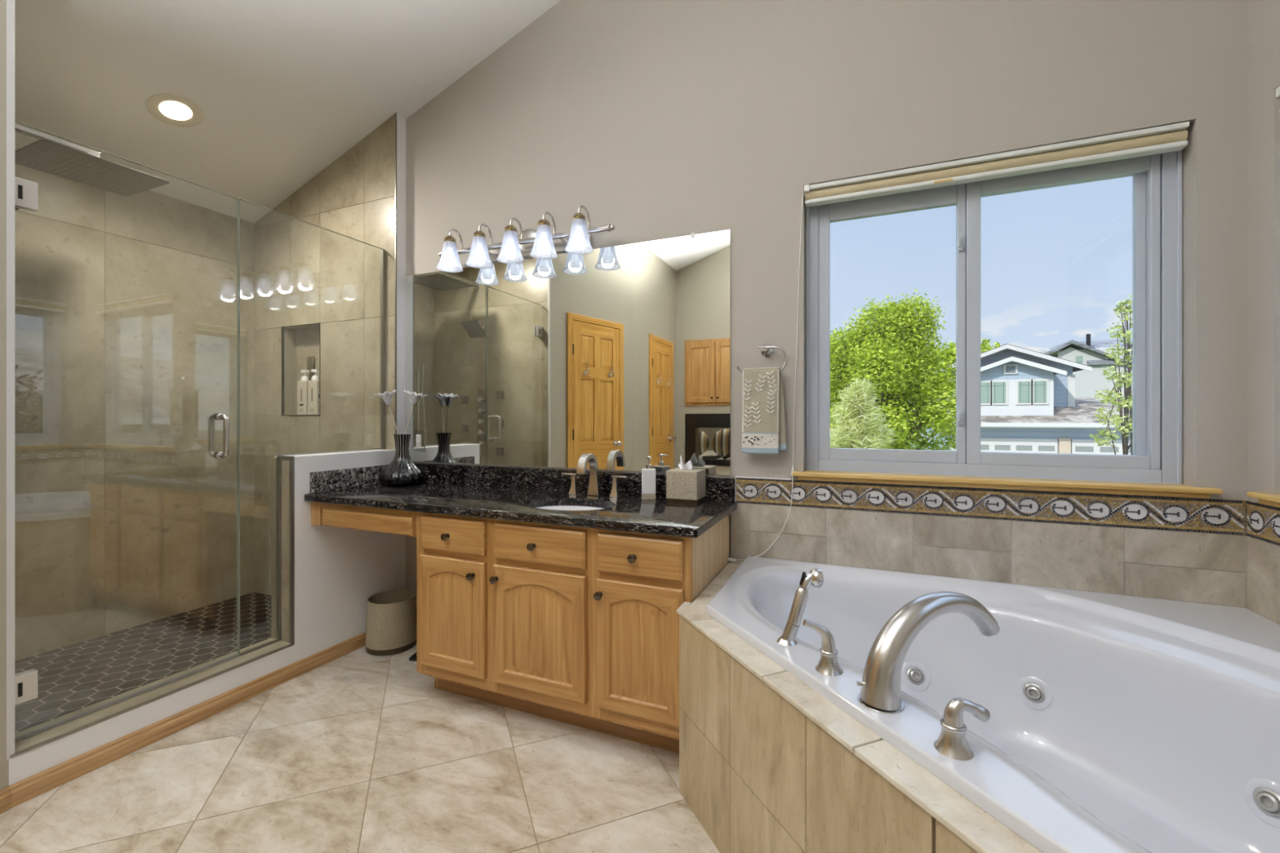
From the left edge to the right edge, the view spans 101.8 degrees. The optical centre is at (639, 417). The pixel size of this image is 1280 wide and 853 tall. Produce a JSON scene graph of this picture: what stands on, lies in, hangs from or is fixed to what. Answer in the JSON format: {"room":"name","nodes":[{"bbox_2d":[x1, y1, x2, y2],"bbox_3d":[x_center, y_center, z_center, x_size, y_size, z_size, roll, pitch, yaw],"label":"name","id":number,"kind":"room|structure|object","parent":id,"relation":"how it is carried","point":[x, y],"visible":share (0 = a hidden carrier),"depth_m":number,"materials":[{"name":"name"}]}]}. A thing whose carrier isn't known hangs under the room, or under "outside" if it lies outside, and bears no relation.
{"room":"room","nodes":[
{"label":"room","id":0,"kind":"room"},
{"bbox_2d":[0,0,8,790],"bbox_3d":[-2.131,-0.500,1.085,0.236,3.400,1.124,0,0,7],"label":"wall","id":1,"kind":"structure","parent":0,"point":[4,763],"depth_m":1.59,"materials":[{"name":"beige paint"}]},
{"bbox_2d":[0,785,11,814],"bbox_3d":[-1.949,1.167,1.517,0.014,0.066,0.170,0,0,7],"label":"baseboard","id":2,"kind":"structure","parent":1,"relation":"attached to","point":[6,793],"depth_m":1.59,"materials":[{"name":"brown wood"}]},
{"bbox_2d":[6,0,14,759],"bbox_3d":[-1.949,-0.333,1.605,0.014,2.770,0.022,0,0,23],"label":"trim","id":3,"kind":"structure","parent":1,"relation":"attached to","point":[10,3],"depth_m":1.60,"materials":[{"name":"grey"}]},
{"bbox_2d":[8,637,293,785],"bbox_3d":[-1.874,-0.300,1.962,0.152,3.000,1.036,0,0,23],"label":"shower curb","id":4,"kind":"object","parent":1,"relation":"attached to","point":[29,763],"depth_m":1.91,"materials":[{"name":"white paint"}]},
{"bbox_2d":[9,455,294,758],"bbox_3d":[-1.818,0.616,2.025,0.102,0.873,0.874,0,0,23],"label":"trim","id":5,"kind":"structure","parent":1,"relation":"attached to","point":[291,459],"depth_m":2.40,"materials":[{"name":"silver metal"}]},
{"bbox_2d":[14,120,254,742],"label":"shower glass door","id":6,"kind":"structure","parent":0,"point":[126,307],"depth_m":2.82,"materials":[{"name":"glass"}]},
{"bbox_2d":[14,591,271,733],"bbox_3d":[-2.316,1.176,2.548,1.135,0.048,1.467,0,0,23],"label":"floor","id":7,"kind":"structure","parent":0,"point":[73,677],"depth_m":2.51,"materials":[{"name":"black tile"}]},
{"bbox_2d":[14,0,560,223],"bbox_3d":[-2.166,-2.127,-1.380,6.100,2.254,9.160,0,0,23],"label":"ceiling","id":8,"kind":"structure","parent":0,"point":[282,89],"depth_m":2.49,"materials":[{"name":"white paint"}]},
{"bbox_2d":[146,93,204,127],"bbox_3d":[-2.257,-1.490,2.530,0.200,0.073,0.210,0,0,23],"label":"recessed light","id":9,"kind":"object","parent":8,"relation":"in","point":[171,109],"visible":1,"depth_m":2.52,"materials":[{"name":"beige"}]},
{"bbox_2d":[253,114,394,595],"bbox_3d":[-1.962,-0.400,3.308,1.370,3.200,0.229,0,0,23],"label":"wall","id":10,"kind":"structure","parent":0,"point":[305,273],"depth_m":3.16,"materials":[{"name":"tile"}]},
{"bbox_2d":[281,322,320,416],"bbox_3d":[-2.122,-0.296,3.252,0.364,0.570,0.007,0,0,23],"label":"trim","id":11,"kind":"structure","parent":10,"relation":"attached to","point":[318,322],"depth_m":3.26,"materials":[{"name":"brown"}]},
{"bbox_2d":[297,369,309,414],"bbox_3d":[-2.129,-0.160,3.303,0.084,0.285,0.045,0,0,23],"label":"shampoo bottle","id":12,"kind":"object","parent":10,"relation":"on","point":[302,385],"visible":0.88,"depth_m":3.28,"materials":[{"name":"beige plastic"}]},
{"bbox_2d":[306,355,315,380],"bbox_3d":[-2.107,-0.204,3.330,0.060,0.375,0.016,0,0,23],"label":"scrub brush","id":13,"kind":"object","parent":10,"relation":"on","point":[310,360],"visible":0.44,"depth_m":3.32,"materials":[{"name":"brown wood"}]},
{"bbox_2d":[307,368,319,414],"bbox_3d":[-2.037,-0.160,3.264,0.084,0.285,0.045,0,0,23],"label":"shampoo bottle","id":14,"kind":"object","parent":10,"relation":"on","point":[313,384],"visible":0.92,"depth_m":3.24,"materials":[{"name":"beige plastic"}]},
{"bbox_2d":[394,112,396,449],"bbox_3d":[-1.378,-0.769,2.934,0.009,1.898,0.007,0,0,23],"label":"trim","id":15,"kind":"structure","parent":10,"relation":"attached to","point":[395,113],"depth_m":2.93,"materials":[{"name":"silver metal"}]},
{"bbox_2d":[274,449,395,662],"bbox_3d":[-1.554,0.691,2.697,0.140,1.018,0.571,0,0,23],"label":"wall","id":16,"kind":"structure","parent":0,"point":[337,570],"depth_m":2.59,"materials":[{"name":"white paint"}]},
{"bbox_2d":[9,631,365,808],"bbox_3d":[-1.643,1.167,2.292,0.014,0.066,1.526,0,0,23],"label":"baseboard","id":17,"kind":"structure","parent":16,"relation":"attached to","point":[31,787],"depth_m":1.95,"materials":[{"name":"brown wood"}]},
{"bbox_2d":[271,457,288,642],"bbox_3d":[-1.568,0.670,2.700,0.136,0.960,0.578,0,0,23],"label":"trim","id":18,"kind":"structure","parent":16,"relation":"attached to","point":[285,462],"depth_m":2.43,"materials":[{"name":"metal"}]},
{"bbox_2d":[239,198,386,656],"bbox_3d":[-1.605,0.042,2.620,0.020,2.000,0.754,0,0,23],"label":"glass panel","id":19,"kind":"object","parent":16,"relation":"attached to","point":[383,253],"visible":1,"depth_m":2.42,"materials":[{"name":"clear glass"}]},
{"bbox_2d":[395,113,405,589],"bbox_3d":[-1.365,-0.284,2.964,0.004,2.968,0.071,0,0,23],"label":"trim","id":20,"kind":"structure","parent":16,"relation":"attached to","point":[401,122],"depth_m":2.97,"materials":[{"name":"white paint"}]},
{"bbox_2d":[0,643,719,852],"bbox_3d":[-0.461,1.240,0.643,4.269,0.080,4.926,0,0,23],"label":"floor","id":21,"kind":"structure","parent":0,"point":[359,751],"depth_m":1.70,"materials":[{"name":"tile"}]},
{"bbox_2d":[364,589,417,655],"bbox_3d":[-1.306,1.071,2.738,0.250,0.258,0.250,0,0,23],"label":"waste bin","id":22,"kind":"object","parent":21,"relation":"on","point":[391,624],"visible":0.98,"depth_m":2.65,"materials":[{"name":"beige fabric"}]},
{"bbox_2d":[408,651,417,665],"bbox_3d":[-0.978,1.182,2.625,0.260,0.036,0.244,0,0,7],"label":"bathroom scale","id":23,"kind":"object","parent":21,"relation":"on","point":[413,659],"visible":0.17,"depth_m":2.52,"materials":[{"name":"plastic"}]},
{"bbox_2d":[417,511,729,753],"bbox_3d":[-0.289,0.797,2.212,1.220,0.806,0.606,0,0,23],"label":"vanity cabinet","id":24,"kind":"object","parent":21,"relation":"on","point":[577,626],"visible":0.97,"depth_m":1.93,"materials":[{"name":"brown wood"}]},
{"bbox_2d":[304,462,737,537],"bbox_3d":[-0.581,0.326,2.345,1.924,0.137,0.593,0,0,23],"label":"countertop","id":25,"kind":"structure","parent":24,"relation":"on","point":[493,492],"depth_m":2.34,"materials":[{"name":"black stone"}]},
{"bbox_2d":[311,502,417,537],"bbox_3d":[-1.159,0.452,2.585,0.670,0.116,0.555,0,0,23],"label":"drawer unit","id":26,"kind":"object","parent":25,"relation":"attached to","point":[404,522],"visible":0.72,"depth_m":2.32,"materials":[{"name":"brown wood"}]},
{"bbox_2d":[377,434,425,486],"bbox_3d":[-1.278,0.225,2.794,0.233,0.270,0.233,0,0,23],"label":"vase","id":27,"kind":"object","parent":25,"relation":"on","point":[402,471],"visible":1,"depth_m":2.74,"materials":[{"name":"metal"}]},
{"bbox_2d":[373,390,399,434],"bbox_3d":[-1.346,0.006,2.773,0.116,0.309,0.104,0,0,23],"label":"flower","id":28,"kind":"object","parent":27,"relation":"in","point":[387,397],"visible":0.95,"depth_m":2.76,"materials":[{"name":"white plant"}]},
{"bbox_2d":[404,390,427,434],"bbox_3d":[-1.212,0.007,2.794,0.127,0.306,0.104,0,0,23],"label":"flower","id":29,"kind":"object","parent":27,"relation":"in","point":[415,397],"visible":0.95,"depth_m":2.79,"materials":[{"name":"white plant"}]},
{"bbox_2d":[535,505,603,510],"bbox_3d":[-0.294,0.466,2.175,0.424,0.141,0.318,0,0,23],"label":"sink","id":30,"kind":"object","parent":25,"relation":"in","point":[553,507],"visible":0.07,"depth_m":2.32,"materials":[{"name":"white ceramic"}]},
{"bbox_2d":[561,453,627,497],"bbox_3d":[-0.234,0.262,2.361,0.335,0.198,0.151,0,0,23],"label":"sink faucet","id":31,"kind":"object","parent":25,"relation":"on","point":[594,487],"visible":1,"depth_m":2.39,"materials":[{"name":"silver metal"}]},
{"bbox_2d":[641,456,655,499],"bbox_3d":[0.039,0.266,2.311,0.062,0.189,0.065,0,0,1],"label":"soap dispenser","id":32,"kind":"object","parent":25,"relation":"on","point":[648,473],"visible":1,"depth_m":2.28,"materials":[{"name":"white ceramic"}]},
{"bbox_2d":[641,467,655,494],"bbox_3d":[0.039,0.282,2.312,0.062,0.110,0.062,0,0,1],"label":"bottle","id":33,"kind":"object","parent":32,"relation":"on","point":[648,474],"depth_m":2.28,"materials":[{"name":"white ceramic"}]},
{"bbox_2d":[666,467,706,504],"bbox_3d":[0.199,0.292,2.234,0.136,0.136,0.133,0,0,23],"label":"tissue box","id":34,"kind":"object","parent":25,"relation":"on","point":[688,486],"visible":0.98,"depth_m":2.18,"materials":[{"name":"stone"}]},
{"bbox_2d":[678,455,692,470],"bbox_3d":[0.194,0.193,2.238,0.073,0.061,0.044,0,0,23],"label":"tissue","id":35,"kind":"object","parent":34,"relation":"on","point":[688,465],"visible":1,"depth_m":2.23,"materials":[{"name":"white paper"}]},
{"bbox_2d":[676,560,1043,852],"bbox_3d":[0.399,0.907,1.267,0.425,0.585,1.926,0,0,-9],"label":"tub surround","id":36,"kind":"object","parent":21,"relation":"on","point":[768,763],"visible":0.84,"depth_m":1.16,"materials":[{"name":"tile"}]},
{"bbox_2d":[706,555,1279,852],"bbox_3d":[0.865,0.809,1.204,1.548,0.442,1.548,0,0,23],"label":"bathtub","id":37,"kind":"object","parent":36,"relation":"on","point":[1117,723],"visible":0.81,"depth_m":1.46,"materials":[{"name":"white ceramic"}]},
{"bbox_2d":[777,568,823,645],"bbox_3d":[0.414,0.499,1.369,0.122,0.202,0.064,0,0,-9],"label":"shower","id":38,"kind":"object","parent":37,"relation":"on","point":[815,578],"visible":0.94,"depth_m":1.35,"materials":[{"name":"silver metal"}]},
{"bbox_2d":[802,619,843,675],"bbox_3d":[0.431,0.535,1.217,0.093,0.129,0.072,0,0,23],"label":"lever","id":39,"kind":"object","parent":37,"relation":"on","point":[828,664],"visible":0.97,"depth_m":1.20,"materials":[{"name":"silver metal"}]},
{"bbox_2d":[855,591,999,714],"bbox_3d":[0.642,0.492,1.122,0.395,0.216,0.092,0,0,-18],"label":"tub spout","id":40,"kind":"object","parent":37,"relation":"on","point":[881,682],"visible":0.99,"depth_m":1.08,"materials":[{"name":"silver metal"}]},
{"bbox_2d":[933,697,990,760],"bbox_3d":[0.566,0.549,0.917,0.094,0.103,0.072,0,0,23],"label":"lever","id":41,"kind":"object","parent":37,"relation":"on","point":[952,742],"visible":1,"depth_m":0.91,"materials":[{"name":"silver metal"}]},
{"bbox_2d":[405,0,1248,613],"bbox_3d":[0.374,-0.896,2.348,3.680,4.192,0.160,0,0,23],"label":"wall","id":42,"kind":"structure","parent":0,"point":[661,119],"depth_m":2.15,"materials":[{"name":"grey paint"}]},
{"bbox_2d":[436,204,614,272],"bbox_3d":[-0.610,-0.871,2.563,1.045,0.213,0.215,0,0,23],"label":"vanity light","id":43,"kind":"object","parent":42,"relation":"attached to","point":[540,244],"visible":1,"depth_m":2.52,"materials":[{"name":"white glass"}]},
{"bbox_2d":[405,229,730,476],"bbox_3d":[-0.479,-0.282,2.619,1.890,1.076,0.010,0,0,23],"label":"wall mirror","id":44,"kind":"object","parent":42,"relation":"attached to","point":[620,355],"visible":0.86,"depth_m":2.54,"materials":[{"name":"white mirror"}]},
{"bbox_2d":[413,430,424,451],"bbox_3d":[-1.252,0.130,2.942,0.077,0.120,0.010,0,0,23],"label":"outlet","id":45,"kind":"object","parent":44,"relation":"attached to","point":[419,435],"visible":1,"depth_m":2.94,"materials":[{"name":"white plastic"}]},
{"bbox_2d":[416,434,421,446],"bbox_3d":[-1.252,0.130,2.941,0.035,0.068,0.004,0,0,23],"label":"socket","id":46,"kind":"object","parent":45,"relation":"attached to","point":[418,436],"depth_m":2.94,"materials":[{"name":"white plastic"}]},
{"bbox_2d":[414,462,735,502],"bbox_3d":[-0.462,0.308,2.606,1.895,0.103,0.020,0,0,23],"label":"backsplash","id":47,"kind":"structure","parent":42,"relation":"attached to","point":[717,488],"depth_m":2.59,"materials":[{"name":"black stone"}]},
{"bbox_2d":[736,344,787,372],"bbox_3d":[0.510,-0.245,2.170,0.209,0.129,0.058,0,0,23],"label":"towel ring","id":48,"kind":"object","parent":42,"relation":"attached to","point":[766,350],"visible":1,"depth_m":2.15,"materials":[{"name":"silver metal"}]},
{"bbox_2d":[735,476,791,502],"bbox_3d":[0.516,0.309,2.194,0.231,0.112,0.010,0,0,23],"label":"trim","id":49,"kind":"structure","parent":42,"relation":"attached to","point":[735,477],"depth_m":2.20,"materials":[{"name":"white paint"}]},
{"bbox_2d":[742,366,786,453],"bbox_3d":[0.511,-0.029,2.147,0.179,0.355,0.036,0,0,23],"label":"hand towel","id":50,"kind":"object","parent":42,"relation":"attached to","point":[763,421],"visible":1,"depth_m":2.13,"materials":[{"name":"beige fabric"}]},
{"bbox_2d":[730,502,1247,607],"bbox_3d":[1.138,0.532,1.930,1.621,0.335,0.008,0,0,23],"label":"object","id":51,"kind":"structure","parent":42,"relation":"attached to","point":[1210,568],"depth_m":1.85,"materials":[{"name":"tile"}]},
{"bbox_2d":[736,477,1245,535],"bbox_3d":[1.146,0.311,1.926,1.591,0.108,0.010,0,0,23],"label":"trim","id":52,"kind":"structure","parent":42,"relation":"attached to","point":[1216,516],"depth_m":1.85,"materials":[{"name":"tile"}]},
{"bbox_2d":[805,150,1182,484],"bbox_3d":[1.269,-0.361,2.002,1.200,1.187,0.082,0,0,23],"label":"window","id":53,"kind":"structure","parent":42,"relation":"in","point":[1156,457],"depth_m":1.91,"materials":[{"name":"grey plastic"}]},
{"bbox_2d":[727,121,1189,562],"bbox_3d":[1.087,-0.172,1.989,1.502,1.563,0.112,0,0,21],"label":"roller blind","id":54,"kind":"object","parent":53,"relation":"attached to","point":[1173,137],"visible":0.95,"depth_m":1.88,"materials":[{"name":"white fabric"}]},
{"bbox_2d":[792,470,1222,498],"bbox_3d":[1.235,0.237,1.916,1.289,0.033,0.123,0,0,23],"label":"trim","id":55,"kind":"structure","parent":42,"relation":"attached to","point":[975,482],"depth_m":1.83,"materials":[{"name":"brown wood"}]},
{"bbox_2d":[1248,0,1279,502],"bbox_3d":[1.167,-0.916,-0.277,0.160,4.232,4.066,0,0,23],"label":"wall","id":56,"kind":"structure","parent":0,"point":[1264,15],"depth_m":1.55,"materials":[{"name":"grey paint"}]},
{"bbox_2d":[1245,500,1279,546],"bbox_3d":[1.565,0.311,0.872,0.010,0.108,1.600,0,0,23],"label":"trim","id":57,"kind":"structure","parent":56,"relation":"attached to","point":[1263,521],"depth_m":1.54,"materials":[{"name":"tile"}]},
{"bbox_2d":[1246,536,1279,624],"bbox_3d":[1.567,0.532,0.875,0.008,0.335,1.600,0,0,23],"label":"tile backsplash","id":58,"kind":"structure","parent":56,"relation":"attached to","point":[1263,557],"depth_m":1.54,"materials":[{"name":"tile"}]},
{"bbox_2d":[1247,491,1279,507],"bbox_3d":[1.630,0.237,0.956,0.123,0.033,1.268,0,0,23],"label":"trim","id":59,"kind":"structure","parent":56,"relation":"attached to","point":[1264,498],"depth_m":1.50,"materials":[{"name":"brown wood"}]},
{"bbox_2d":[1275,85,1279,112],"bbox_3d":[1.645,-0.915,0.959,0.068,0.075,1.167,0,0,23],"label":"roller blind","id":60,"kind":"object","parent":56,"relation":"attached to","point":[1277,90],"visible":1,"depth_m":1.50,"materials":[{"name":"white fabric"}]},
{"bbox_3d":[-2.628,-0.289,1.813,1.418,2.978,0.150,0,0,23],"label":"shower","id":61,"kind":"object","parent":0,"visible":0},
{"bbox_2d":[14,123,169,196],"bbox_3d":[-2.515,-1.157,2.210,0.382,0.116,0.670,0,0,23],"label":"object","id":62,"kind":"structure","parent":61,"relation":"attached to","point":[50,154],"depth_m":2.29,"materials":[{"name":"grey metal"}]},
{"label":"outside","id":63,"kind":"structure","parent":0,"visible":0},
{"bbox_2d":[830,435,926,449],"bbox_3d":[29.502,3.850,30.897,150.000,0.100,160.000,0,0,23],"label":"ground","id":64,"kind":"structure","parent":63,"point":[913,446],"depth_m":71.45,"materials":[{"name":"green plant"}]},
{"bbox_2d":[830,376,898,448],"bbox_3d":[3.175,1.597,7.601,1.673,4.414,1.472,0,0,43],"label":"bush","id":65,"kind":"object","parent":64,"relation":"on","point":[855,425],"visible":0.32,"depth_m":7.46,"materials":[{"name":"green plant"}]},
{"bbox_2d":[830,287,955,450],"bbox_3d":[5.905,0.367,12.652,3.914,6.895,3.877,0,0,17],"label":"maple tree","id":66,"kind":"object","parent":64,"relation":"on","point":[892,353],"visible":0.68,"depth_m":12.00,"materials":[{"name":"green plant"}]},
{"bbox_2d":[924,337,1015,368],"bbox_3d":[19.700,-0.509,30.744,6.394,8.644,3.710,0,0,18],"label":"tree","id":67,"kind":"object","parent":64,"relation":"on","point":[985,346],"visible":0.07,"depth_m":30.39,"materials":[{"name":"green plant"}]},
{"bbox_2d":[924,343,1130,454],"bbox_3d":[18.546,0.345,22.810,11.400,6.910,7.680,0,0,23],"label":"house","id":68,"kind":"structure","parent":64,"relation":"on","point":[1028,402],"depth_m":20.92,"materials":[{"name":"blue"}]},
{"bbox_2d":[992,382,1005,403],"bbox_3d":[14.731,-1.030,21.323,0.450,0.860,0.006,0,0,23],"label":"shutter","id":69,"kind":"object","parent":68,"relation":"attached to","point":[998,388],"depth_m":21.33,"materials":[{"name":"teal"}]},
{"bbox_2d":[1003,364,1017,373],"bbox_3d":[15.100,-1.970,21.195,0.470,0.380,0.065,0,0,23],"label":"attic vent","id":70,"kind":"object","parent":68,"relation":"attached to","point":[1007,368],"depth_m":21.16,"materials":[{"name":"grey"}]},
{"bbox_2d":[1033,381,1046,402],"bbox_3d":[15.991,-1.030,20.785,0.430,0.860,0.006,0,0,23],"label":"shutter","id":71,"kind":"object","parent":68,"relation":"attached to","point":[1039,387],"depth_m":20.79,"materials":[{"name":"teal"}]},
{"bbox_2d":[1040,333,1132,397],"bbox_3d":[34.718,-1.050,37.641,9.700,9.700,7.500,0,0,23],"label":"house","id":72,"kind":"structure","parent":64,"relation":"on","point":[1088,353],"depth_m":35.70,"materials":[{"name":"grey"}]},
{"bbox_2d":[1088,293,1132,454],"bbox_3d":[8.761,0.802,9.279,0.985,6.001,1.027,0,0,23],"label":"young tree","id":73,"kind":"object","parent":64,"relation":"on","point":[1126,427],"visible":0.62,"depth_m":9.31,"materials":[{"name":"green plant"}]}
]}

